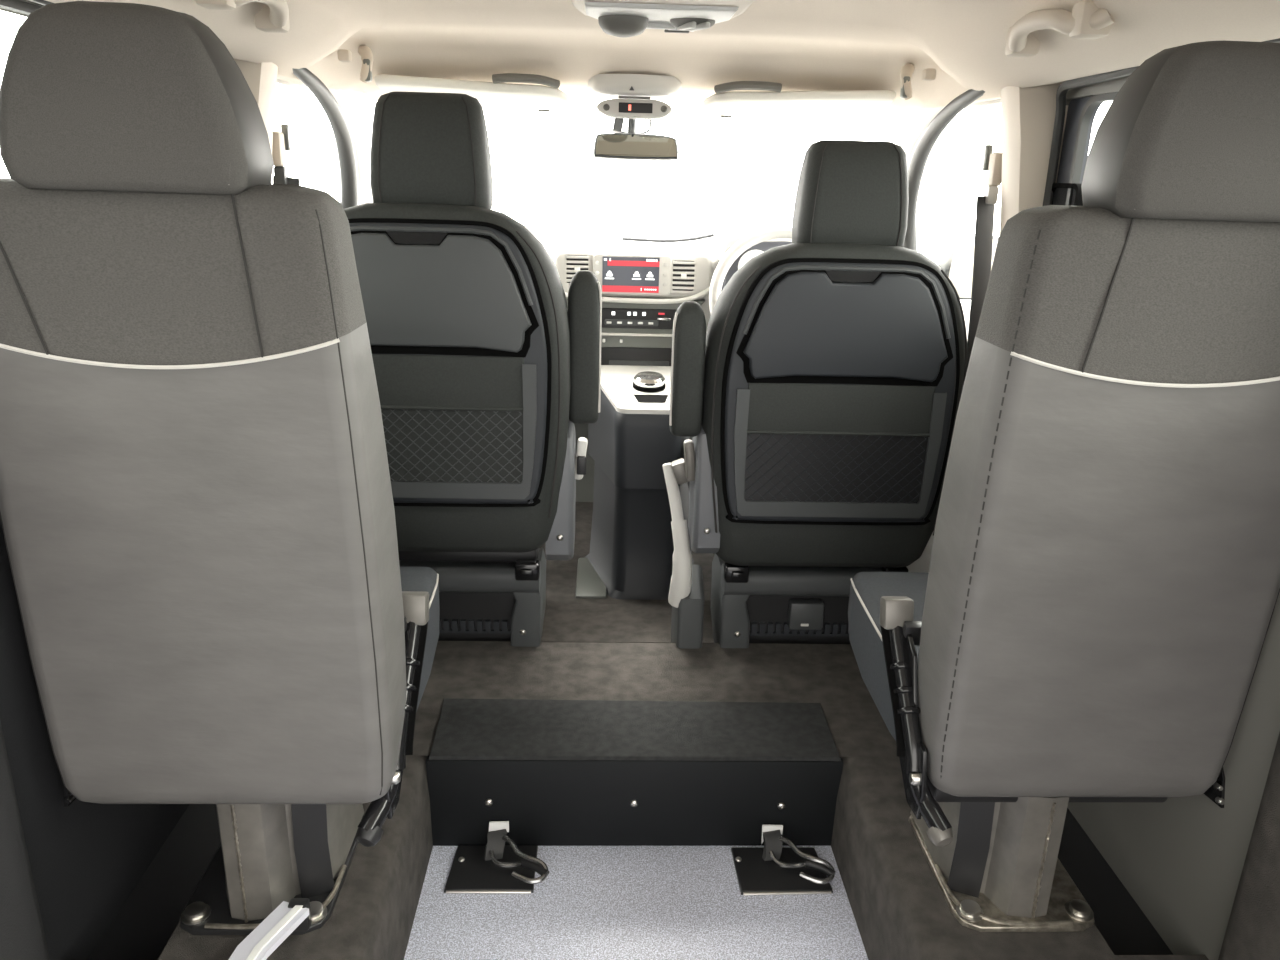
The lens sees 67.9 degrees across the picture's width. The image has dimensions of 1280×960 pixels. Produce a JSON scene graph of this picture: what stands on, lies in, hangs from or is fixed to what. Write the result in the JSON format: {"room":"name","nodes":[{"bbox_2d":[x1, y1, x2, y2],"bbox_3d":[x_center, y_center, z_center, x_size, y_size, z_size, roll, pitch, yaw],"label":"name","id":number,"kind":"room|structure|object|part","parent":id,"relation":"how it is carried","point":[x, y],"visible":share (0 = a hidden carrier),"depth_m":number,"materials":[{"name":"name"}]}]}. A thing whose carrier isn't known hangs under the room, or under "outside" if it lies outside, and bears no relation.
{"room":"vehicle interior","nodes":[
{"label":"vehicle interior","id":0,"kind":"room"},
{"bbox_2d":[0,721,49,959],"bbox_3d":[-0.736,0.314,0.340,0.085,1.255,1.500,1,18,-2],"label":"trim panel","id":1,"kind":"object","parent":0,"point":[22,935],"depth_m":1.10,"materials":[{"name":"grey plastic"}]},
{"bbox_2d":[29,0,53,5],"bbox_3d":[-0.699,-0.318,1.068,0.049,0.466,1.473,0,18,-4],"label":"trim","id":2,"kind":"structure","parent":1,"relation":"attached to","point":[42,2],"depth_m":1.09,"materials":[{"name":"grey plastic"}]},
{"bbox_2d":[0,518,189,959],"bbox_3d":[-0.778,0.083,1.505,0.028,1.130,0.920,1,18,-2],"label":"door","id":3,"kind":"structure","parent":1,"relation":"in","point":[86,859],"depth_m":1.26,"materials":[{"name":"black plastic"}]},
{"bbox_2d":[0,0,43,14],"bbox_3d":[-0.768,-0.417,1.363,0.035,0.524,0.924,1,18,-2],"label":"window","id":4,"kind":"structure","parent":3,"relation":"attached to","point":[26,7],"depth_m":1.14,"materials":[{"name":"grey"}]},
{"bbox_3d":[-0.758,-0.417,1.363,0.015,0.524,0.924,1,18,-2],"label":"frame","id":5,"kind":"part","parent":4,"relation":"part of","materials":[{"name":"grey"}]},
{"bbox_2d":[88,804,220,959],"bbox_3d":[-0.745,0.577,1.704,0.165,0.001,0.870,1,18,-2],"label":"floor","id":6,"kind":"structure","parent":0,"point":[142,928],"depth_m":1.49,"materials":[{"name":"black plastic"}]},
{"bbox_2d":[569,420,594,501],"bbox_3d":[-0.059,-0.363,3.379,1.640,0.920,0.150,1,18,-2],"label":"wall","id":7,"kind":"structure","parent":0,"point":[584,486],"depth_m":3.43,"materials":[{"name":"grey plastic"}]},
{"bbox_2d":[328,88,372,204],"bbox_3d":[-0.770,-0.826,2.549,0.074,0.501,1.016,-1,18,-7],"label":"trim","id":8,"kind":"structure","parent":7,"relation":"attached to","point":[365,194],"depth_m":2.50,"materials":[{"name":"grey"}]},
{"bbox_2d":[528,227,791,365],"bbox_3d":[-0.036,-0.555,3.127,1.580,0.580,0.951,1,18,-2],"label":"dashboard","id":9,"kind":"object","parent":7,"relation":"attached to","point":[644,277],"visible":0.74,"depth_m":2.73,"materials":[{"name":"grey plastic"}]},
{"bbox_2d":[564,253,590,284],"bbox_3d":[-0.177,-0.597,2.693,0.074,0.090,0.012,1,18,-2],"label":"air vent","id":10,"kind":"object","parent":9,"relation":"attached to","point":[573,262],"depth_m":2.68,"materials":[{"name":"white plastic"}]},
{"bbox_3d":[-0.020,-0.591,2.728,0.450,0.127,0.048,1,18,-2],"label":"panel","id":11,"kind":"part","parent":9,"relation":"part of","materials":[{"name":"grey plastic"}]},
{"bbox_3d":[-0.014,-0.532,2.708,0.455,0.056,0.026,0,18,-3],"label":"silver trim","id":12,"kind":"part","parent":9,"relation":"part of","materials":[{"name":"grey metal"}]},
{"bbox_3d":[0.068,-0.463,2.729,0.040,0.007,0.009,1,18,-2],"label":"knob","id":13,"kind":"part","parent":9,"relation":"part of","materials":[{"name":"silver metal"}]},
{"bbox_2d":[671,258,696,292],"bbox_3d":[0.124,-0.582,2.708,0.074,0.096,0.012,1,18,-2],"label":"air vent","id":14,"kind":"object","parent":9,"relation":"attached to","point":[683,270],"depth_m":2.70,"materials":[{"name":"white plastic"}]},
{"bbox_2d":[709,226,791,314],"bbox_3d":[0.365,-0.475,2.511,0.341,0.374,0.345,-13,23,-38],"label":"steering wheel","id":15,"kind":"object","parent":9,"relation":"attached to","point":[750,240],"visible":0.26,"depth_m":2.49,"materials":[{"name":"grey plastic"}]},
{"bbox_2d":[713,227,791,290],"bbox_3d":[0.390,-0.635,2.763,0.340,0.180,0.281,1,18,-2],"label":"hood","id":16,"kind":"object","parent":9,"relation":"attached to","point":[725,239],"depth_m":2.63,"materials":[{"name":"grey plastic"}]},
{"bbox_2d":[901,106,944,167],"bbox_3d":[0.729,-0.803,2.609,0.074,0.501,1.016,2,18,2],"label":"window","id":17,"kind":"structure","parent":7,"relation":"attached to","point":[925,116],"depth_m":2.38,"materials":[{"name":"clear glass"}]},
{"bbox_2d":[540,502,714,642],"bbox_3d":[-0.047,0.260,2.845,1.600,0.035,1.350,1,18,-2],"label":"floor","id":18,"kind":"structure","parent":0,"point":[567,618],"depth_m":2.52,"materials":[{"name":"carpet"}]},
{"bbox_2d":[344,91,601,646],"bbox_3d":[-0.395,-0.203,2.184,0.609,1.236,0.758,1,18,-2],"label":"seat","id":19,"kind":"object","parent":18,"relation":"on","point":[482,365],"visible":0.74,"depth_m":1.81,"materials":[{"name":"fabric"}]},
{"bbox_2d":[351,233,531,351],"bbox_3d":[-0.406,-0.343,1.748,0.410,0.211,0.018,1,18,-2],"label":"tray","id":20,"kind":"object","parent":19,"relation":"on","point":[421,292],"depth_m":1.74,"materials":[{"name":"grey plastic"}]},
{"bbox_3d":[-0.410,-0.211,1.807,0.468,0.538,0.020,1,18,-2],"label":"panel","id":21,"kind":"part","parent":19,"relation":"part of","materials":[{"name":"grey plastic"}]},
{"bbox_3d":[-0.415,-0.202,1.918,0.548,0.690,0.202,1,18,-2],"label":"backrest","id":22,"kind":"part","parent":19,"relation":"part of","materials":[{"name":"fabric"}]},
{"bbox_3d":[-0.413,-0.094,1.830,0.427,0.270,0.008,1,18,-2],"label":"pocket frame","id":23,"kind":"part","parent":19,"relation":"part of","materials":[{"name":"grey plastic"}]},
{"bbox_2d":[439,619,510,633],"bbox_3d":[-0.433,0.336,2.179,0.280,0.032,0.011,1,18,-2],"label":"grille","id":24,"kind":"object","parent":19,"relation":"attached to","point":[446,626],"depth_m":2.18,"materials":[{"name":"grey plastic"}]},
{"bbox_3d":[-0.262,0.308,2.242,0.070,0.235,0.213,1,18,-2],"label":"leg","id":25,"kind":"part","parent":19,"relation":"part of","materials":[{"name":"grey plastic"}]},
{"bbox_3d":[-0.127,-0.046,2.022,0.031,0.090,0.030,1,18,-2],"label":"recliner handle","id":26,"kind":"part","parent":19,"relation":"part of","materials":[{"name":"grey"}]},
{"bbox_3d":[-0.115,-0.269,1.945,0.065,0.312,0.082,1,18,-2],"label":"armrest","id":27,"kind":"part","parent":19,"relation":"part of","materials":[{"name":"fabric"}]},
{"bbox_2d":[575,365,693,599],"bbox_3d":[0.001,0.002,2.698,0.356,0.620,0.345,1,18,-2],"label":"console","id":28,"kind":"object","parent":18,"relation":"on","point":[630,557],"visible":0.66,"depth_m":2.61,"materials":[{"name":"grey plastic"}]},
{"bbox_2d":[663,458,703,648],"bbox_3d":[0.095,0.190,2.196,0.100,0.507,0.190,1,18,-2],"label":"parking brake","id":29,"kind":"object","parent":18,"relation":"on","point":[686,592],"visible":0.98,"depth_m":2.13,"materials":[{"name":"grey plastic"}]},
{"bbox_3d":[0.076,0.039,2.120,0.027,0.149,0.081,-9,21,-29],"label":"lever handle","id":30,"kind":"part","parent":29,"relation":"part of","materials":[{"name":"grey plastic"}]},
{"bbox_2d":[669,140,966,647],"bbox_3d":[0.359,-0.177,2.261,0.617,1.178,0.678,1,18,-2],"label":"seat","id":31,"kind":"object","parent":18,"relation":"on","point":[817,403],"visible":0.91,"depth_m":1.93,"materials":[{"name":"fabric"}]},
{"bbox_3d":[0.098,-0.228,1.966,0.065,0.281,0.082,1,18,-2],"label":"armrest","id":32,"kind":"part","parent":31,"relation":"part of","materials":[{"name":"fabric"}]},
{"bbox_3d":[0.107,-0.042,2.032,0.031,0.090,0.030,1,18,-2],"label":"recliner handle","id":33,"kind":"part","parent":31,"relation":"part of","materials":[{"name":"grey paint"}]},
{"bbox_3d":[0.213,0.315,2.261,0.070,0.235,0.213,1,18,-2],"label":"leg","id":34,"kind":"part","parent":31,"relation":"part of","materials":[{"name":"grey plastic"}]},
{"bbox_2d":[749,622,848,635],"bbox_3d":[0.388,0.348,2.211,0.280,0.032,0.011,1,18,-2],"label":"grille","id":35,"kind":"object","parent":31,"relation":"attached to","point":[756,628],"depth_m":2.21,"materials":[{"name":"grey plastic"}]},
{"bbox_3d":[0.402,-0.159,2.045,0.548,0.690,0.202,1,18,-2],"label":"backrest","id":36,"kind":"part","parent":31,"relation":"part of","materials":[{"name":"fabric"}]},
{"bbox_3d":[0.407,-0.168,1.934,0.468,0.538,0.020,1,18,-2],"label":"panel","id":37,"kind":"part","parent":31,"relation":"part of","materials":[{"name":"grey plastic"}]},
{"bbox_3d":[0.404,-0.051,1.957,0.427,0.270,0.008,1,18,-2],"label":"pocket frame","id":38,"kind":"part","parent":31,"relation":"part of","materials":[{"name":"grey plastic"}]},
{"bbox_2d":[743,272,947,381],"bbox_3d":[0.411,-0.301,1.875,0.410,0.211,0.018,1,18,-2],"label":"tray","id":39,"kind":"object","parent":31,"relation":"on","point":[798,326],"depth_m":1.87,"materials":[{"name":"grey plastic"}]},
{"bbox_2d":[404,846,867,959],"bbox_3d":[0.020,1.001,0.869,0.800,0.001,2.030,1,18,-2],"label":"floor","id":40,"kind":"structure","parent":0,"point":[593,902],"depth_m":1.64,"materials":[{"name":"carpet"}]},
{"bbox_2d":[444,821,548,893],"bbox_3d":[-0.255,0.683,1.725,0.185,0.062,0.124,1,18,-2],"label":"anchor","id":41,"kind":"object","parent":40,"relation":"on","point":[495,867],"visible":1,"depth_m":1.72,"materials":[{"name":"black paint"}]},
{"bbox_3d":[-0.269,0.709,1.734,0.157,0.007,0.118,1,18,-2],"label":"plate","id":42,"kind":"part","parent":41,"relation":"part of","materials":[{"name":"black paint"}]},
{"bbox_2d":[426,698,842,845],"bbox_3d":[-0.012,0.572,1.870,0.770,0.196,0.210,1,18,-2],"label":"box","id":43,"kind":"object","parent":40,"relation":"on","point":[560,772],"visible":0.98,"depth_m":1.78,"materials":[{"name":"black plastic"}]},
{"bbox_3d":[-0.009,0.602,1.790,0.770,0.188,0.030,1,18,-2],"label":"panel","id":44,"kind":"part","parent":43,"relation":"part of","materials":[{"name":"black plastic"}]},
{"bbox_3d":[-0.011,0.509,1.854,0.768,0.066,0.202,1,18,-2],"label":"panel","id":45,"kind":"part","parent":43,"relation":"part of","materials":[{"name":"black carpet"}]},
{"bbox_2d":[731,825,835,895],"bbox_3d":[0.263,0.695,1.743,0.176,0.056,0.128,1,18,-2],"label":"anchor","id":46,"kind":"object","parent":40,"relation":"on","point":[772,869],"visible":1,"depth_m":1.73,"materials":[{"name":"black paint"}]},
{"bbox_3d":[0.259,0.718,1.749,0.169,0.007,0.118,1,18,-2],"label":"plate","id":47,"kind":"part","parent":46,"relation":"part of","materials":[{"name":"black paint"}]},
{"bbox_2d":[0,0,1279,116],"bbox_3d":[0.039,-0.613,1.012,1.660,0.238,3.100,1,18,-2],"label":"ceiling","id":48,"kind":"structure","parent":0,"point":[799,45],"depth_m":1.88,"materials":[{"name":"beige fabric"}]},
{"bbox_2d":[195,0,289,32],"bbox_3d":[-0.557,-0.688,1.367,0.068,0.049,0.291,1,18,-2],"label":"handle","id":49,"kind":"object","parent":48,"relation":"attached to","point":[274,18],"visible":0.96,"depth_m":1.43,"materials":[{"name":"beige plastic"}]},
{"bbox_2d":[234,59,277,181],"bbox_3d":[-0.749,-0.161,1.960,0.114,1.315,0.145,1,18,-2],"label":"trim","id":50,"kind":"structure","parent":48,"relation":"attached to","point":[261,78],"depth_m":1.74,"materials":[{"name":"beige plastic"}]},
{"bbox_2d":[272,124,299,184],"bbox_3d":[-0.725,-0.265,1.984,0.048,0.900,0.091,10,20,24],"label":"belt","id":51,"kind":"object","parent":50,"relation":"hanging from","point":[281,140],"visible":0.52,"depth_m":1.87,"materials":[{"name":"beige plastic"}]},
{"bbox_2d":[292,68,358,208],"bbox_3d":[-0.720,-0.692,2.231,0.082,0.485,0.721,-2,18,-11],"label":"trim","id":52,"kind":"structure","parent":48,"relation":"attached to","point":[344,142],"depth_m":2.27,"materials":[{"name":"grey rubber"}]},
{"bbox_2d":[337,45,372,82],"bbox_3d":[-0.619,-0.916,2.085,0.044,0.080,0.104,8,19,19],"label":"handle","id":53,"kind":"object","parent":48,"relation":"attached to","point":[344,55],"visible":1,"depth_m":2.09,"materials":[{"name":"beige plastic"}]},
{"bbox_3d":[-0.609,-0.924,2.108,0.032,0.081,0.049,-7,20,-25],"label":"arm","id":54,"kind":"part","parent":53,"relation":"part of","materials":[{"name":"beige plastic"}]},
{"bbox_2d":[374,73,570,111],"bbox_3d":[-0.399,-0.945,2.315,0.461,0.075,0.207,0,18,-5],"label":"sun visor","id":55,"kind":"object","parent":48,"relation":"attached to","point":[498,93],"visible":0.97,"depth_m":2.25,"materials":[{"name":"white plastic"}]},
{"bbox_2d":[588,74,680,119],"bbox_3d":[-0.015,-0.961,2.398,0.233,0.095,0.246,1,18,-2],"label":"display","id":56,"kind":"object","parent":48,"relation":"attached to","point":[631,96],"visible":1,"depth_m":2.33,"materials":[{"name":"grey plastic"}]},
{"bbox_2d":[593,118,677,160],"bbox_3d":[-0.010,-0.905,2.473,0.222,0.138,0.078,1,18,-2],"label":"mirror","id":57,"kind":"object","parent":48,"relation":"hanging from","point":[619,144],"visible":0.94,"depth_m":2.45,"materials":[{"name":"grey plastic"}]},
{"bbox_2d":[571,0,753,37],"bbox_3d":[0.036,-0.767,1.506,0.300,0.085,0.535,1,18,-2],"label":"console","id":58,"kind":"object","parent":48,"relation":"attached to","point":[618,18],"visible":1,"depth_m":1.59,"materials":[{"name":"beige plastic"}]},
{"bbox_2d":[598,14,648,37],"bbox_3d":[-0.029,-0.792,1.650,0.088,0.040,0.088,1,18,-2],"label":"speaker grille","id":59,"kind":"object","parent":58,"relation":"attached to","point":[618,25],"depth_m":1.63,"materials":[{"name":"grey plastic"}]},
{"bbox_3d":[0.032,-0.798,1.627,0.250,0.011,0.185,1,18,-2],"label":"lamp panel","id":60,"kind":"part","parent":58,"relation":"part of","materials":[{"name":"white plastic"}]},
{"bbox_2d":[670,18,714,30],"bbox_3d":[0.091,-0.796,1.649,0.080,0.025,0.079,1,18,-2],"label":"reading lamp","id":61,"kind":"object","parent":58,"relation":"on","point":[694,24],"depth_m":1.64,"materials":[{"name":"grey plastic"}]},
{"bbox_2d":[699,81,895,117],"bbox_3d":[0.381,-0.933,2.346,0.461,0.075,0.207,2,18,0],"label":"sun visor","id":62,"kind":"object","parent":48,"relation":"attached to","point":[775,102],"visible":1,"depth_m":2.29,"materials":[{"name":"white plastic"}]},
{"bbox_2d":[900,63,935,99],"bbox_3d":[0.618,-0.898,2.134,0.044,0.080,0.105,-7,20,-24],"label":"coat hook","id":63,"kind":"object","parent":48,"relation":"attached to","point":[929,74],"visible":1,"depth_m":2.14,"materials":[{"name":"beige plastic"}]},
{"bbox_3d":[0.606,-0.905,2.157,0.032,0.080,0.049,8,19,19],"label":"arm","id":64,"kind":"part","parent":63,"relation":"part of","materials":[{"name":"beige plastic"}]},
{"bbox_2d":[903,89,984,250],"bbox_3d":[0.701,-0.670,2.287,0.082,0.485,0.720,4,18,7],"label":"trim","id":65,"kind":"structure","parent":48,"relation":"attached to","point":[922,150],"depth_m":2.31,"materials":[{"name":"beige plastic"}]},
{"bbox_2d":[1000,83,1067,232],"bbox_3d":[0.735,-0.139,2.019,0.114,1.315,0.145,1,18,-2],"label":"trim","id":66,"kind":"structure","parent":48,"relation":"attached to","point":[1028,113],"depth_m":1.80,"materials":[{"name":"beige plastic"}]},
{"bbox_2d":[906,303,969,571],"bbox_3d":[0.716,-0.094,2.673,0.100,0.865,1.110,1,18,-2],"label":"door","id":67,"kind":"structure","parent":66,"relation":"attached to","point":[922,564],"depth_m":2.45,"materials":[{"name":"grey plastic"}]},
{"bbox_2d":[938,234,998,299],"bbox_3d":[0.899,-0.599,2.668,0.262,0.178,0.097,1,18,-2],"label":"mirror","id":68,"kind":"object","parent":67,"relation":"attached to","point":[956,260],"visible":0.34,"depth_m":2.62,"materials":[{"name":"white glass"}]},
{"bbox_2d":[966,145,1001,372],"bbox_3d":[0.709,-0.243,2.038,0.055,0.900,0.090,-13,23,-37],"label":"belt","id":69,"kind":"object","parent":66,"relation":"attached to","point":[992,162],"visible":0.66,"depth_m":1.96,"materials":[{"name":"beige"}]},
{"bbox_2d":[1005,0,1113,57],"bbox_3d":[0.607,-0.670,1.413,0.068,0.049,0.291,1,18,-2],"label":"handle","id":70,"kind":"object","parent":48,"relation":"attached to","point":[1086,20],"visible":0.98,"depth_m":1.33,"materials":[{"name":"beige plastic"}]},
{"bbox_2d":[158,641,1208,959],"bbox_3d":[0.015,0.852,1.052,1.600,0.210,2.470,1,18,-2],"label":"floor","id":71,"kind":"structure","parent":0,"point":[900,910],"depth_m":1.70,"materials":[{"name":"carpet"}]},
{"bbox_2d":[0,1,439,934],"bbox_3d":[-0.520,0.020,1.333,0.446,1.169,0.574,1,18,-2],"label":"passenger seat","id":72,"kind":"object","parent":71,"relation":"on","point":[218,606],"visible":0.99,"depth_m":1.06,"materials":[{"name":"grey"}]},
{"bbox_3d":[-0.742,0.374,1.254,0.006,0.085,0.080,1,18,-2],"label":"hinge plate","id":73,"kind":"part","parent":72,"relation":"part of","materials":[{"name":"black metal"}]},
{"bbox_3d":[-0.521,0.040,1.150,0.426,0.766,0.170,1,18,-2],"label":"backrest","id":74,"kind":"part","parent":72,"relation":"part of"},
{"bbox_3d":[-0.427,-0.380,0.968,0.076,0.168,0.108,1,18,-2],"label":"headrest panel","id":75,"kind":"part","parent":72,"relation":"part of","materials":[{"name":"grey fabric"}]},
{"bbox_3d":[-0.552,0.589,1.458,0.210,0.008,0.277,1,18,-2],"label":"plate","id":76,"kind":"part","parent":72,"relation":"part of","materials":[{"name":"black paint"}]},
{"bbox_3d":[-0.333,0.327,1.304,0.006,0.225,0.162,1,18,-2],"label":"recliner plate","id":77,"kind":"part","parent":72,"relation":"part of","materials":[{"name":"black metal"}]},
{"bbox_3d":[-0.323,0.288,1.304,0.027,0.176,0.148,2,18,0],"label":"recliner lever","id":78,"kind":"part","parent":72,"relation":"part of","materials":[{"name":"black"}]},
{"bbox_2d":[400,566,439,711],"bbox_3d":[-0.547,0.278,1.490,0.412,0.151,0.435,1,18,-2],"label":"cushion","id":79,"kind":"object","parent":72,"relation":"on","point":[412,578],"depth_m":1.59,"materials":[{"name":"fabric"}]},
{"bbox_2d":[229,898,311,959],"bbox_3d":[-0.502,0.632,1.229,0.052,0.048,0.225,5,18,11],"label":"rail","id":80,"kind":"object","parent":71,"relation":"on","point":[294,915],"visible":1,"depth_m":1.27,"materials":[{"name":"silver metal"}]},
{"bbox_2d":[848,40,1279,931],"bbox_3d":[0.573,0.036,1.377,0.446,1.169,0.574,1,18,-2],"label":"passenger seat","id":81,"kind":"object","parent":71,"relation":"on","point":[1089,619],"visible":1,"depth_m":1.13,"materials":[{"name":"grey"}]},
{"bbox_2d":[848,572,928,740],"bbox_3d":[0.580,0.295,1.535,0.412,0.151,0.435,1,18,-2],"label":"cushion","id":82,"kind":"object","parent":81,"relation":"on","point":[866,588],"depth_m":1.56,"materials":[{"name":"fabric"}]},
{"bbox_3d":[0.372,0.298,1.332,0.026,0.176,0.147,0,18,-5],"label":"recliner lever","id":83,"kind":"part","parent":81,"relation":"part of","materials":[{"name":"black metal"}]},
{"bbox_3d":[0.380,0.338,1.333,0.006,0.225,0.162,1,18,-2],"label":"recliner plate","id":84,"kind":"part","parent":81,"relation":"part of","materials":[{"name":"black metal"}]},
{"bbox_3d":[0.562,0.606,1.503,0.210,0.008,0.277,1,18,-2],"label":"plate","id":85,"kind":"part","parent":81,"relation":"part of","materials":[{"name":"grey metal"}]},
{"bbox_3d":[0.579,0.387,1.525,0.340,0.032,0.380,1,18,-2],"label":"seat frame","id":86,"kind":"part","parent":81,"relation":"part of","materials":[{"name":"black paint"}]},
{"bbox_3d":[0.597,0.059,1.200,0.408,0.774,0.176,1,18,-2],"label":"backrest","id":87,"kind":"part","parent":81,"relation":"part of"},
{"bbox_3d":[0.525,-0.365,1.006,0.066,0.167,0.108,1,18,-2],"label":"headrest panel","id":88,"kind":"part","parent":81,"relation":"part of","materials":[{"name":"grey fabric"}]},
{"bbox_3d":[0.790,0.397,1.315,0.006,0.085,0.080,1,18,-2],"label":"hinge plate","id":89,"kind":"part","parent":81,"relation":"part of","materials":[{"name":"black metal"}]},
{"bbox_2d":[1058,808,1173,954],"bbox_3d":[0.729,0.599,1.763,0.165,0.001,0.870,1,18,-2],"label":"floor","id":90,"kind":"structure","parent":0,"point":[1121,922],"depth_m":1.53,"materials":[{"name":"black plastic"}]},
{"bbox_2d":[1218,732,1279,959],"bbox_3d":[0.837,0.337,0.402,0.085,1.255,1.500,1,18,-2],"label":"trim panel","id":91,"kind":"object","parent":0,"point":[1252,932],"depth_m":1.17,"materials":[{"name":"plastic"}]},
{"bbox_2d":[1043,38,1279,205],"bbox_3d":[0.761,-0.296,1.126,0.050,0.467,1.473,1,18,0],"label":"trim","id":92,"kind":"structure","parent":91,"relation":"attached to","point":[1062,90],"depth_m":1.74,"materials":[{"name":"grey rubber"}]},
{"bbox_2d":[1052,183,1279,959],"bbox_3d":[0.793,0.107,1.567,0.028,1.130,0.920,1,18,-2],"label":"door","id":93,"kind":"structure","parent":91,"relation":"in","point":[1181,860],"depth_m":1.35,"materials":[{"name":"grey plastic"}]},
{"bbox_2d":[1056,75,1129,204],"bbox_3d":[0.809,-0.380,1.430,0.035,0.496,0.924,1,18,-2],"label":"window","id":94,"kind":"structure","parent":93,"relation":"attached to","point":[1083,103],"depth_m":1.72,"materials":[{"name":"grey"}]},
{"bbox_3d":[0.799,-0.380,1.430,0.015,0.496,0.924,1,18,-2],"label":"frame","id":95,"kind":"part","parent":94,"relation":"part of","materials":[{"name":"grey plastic"}]}
]}

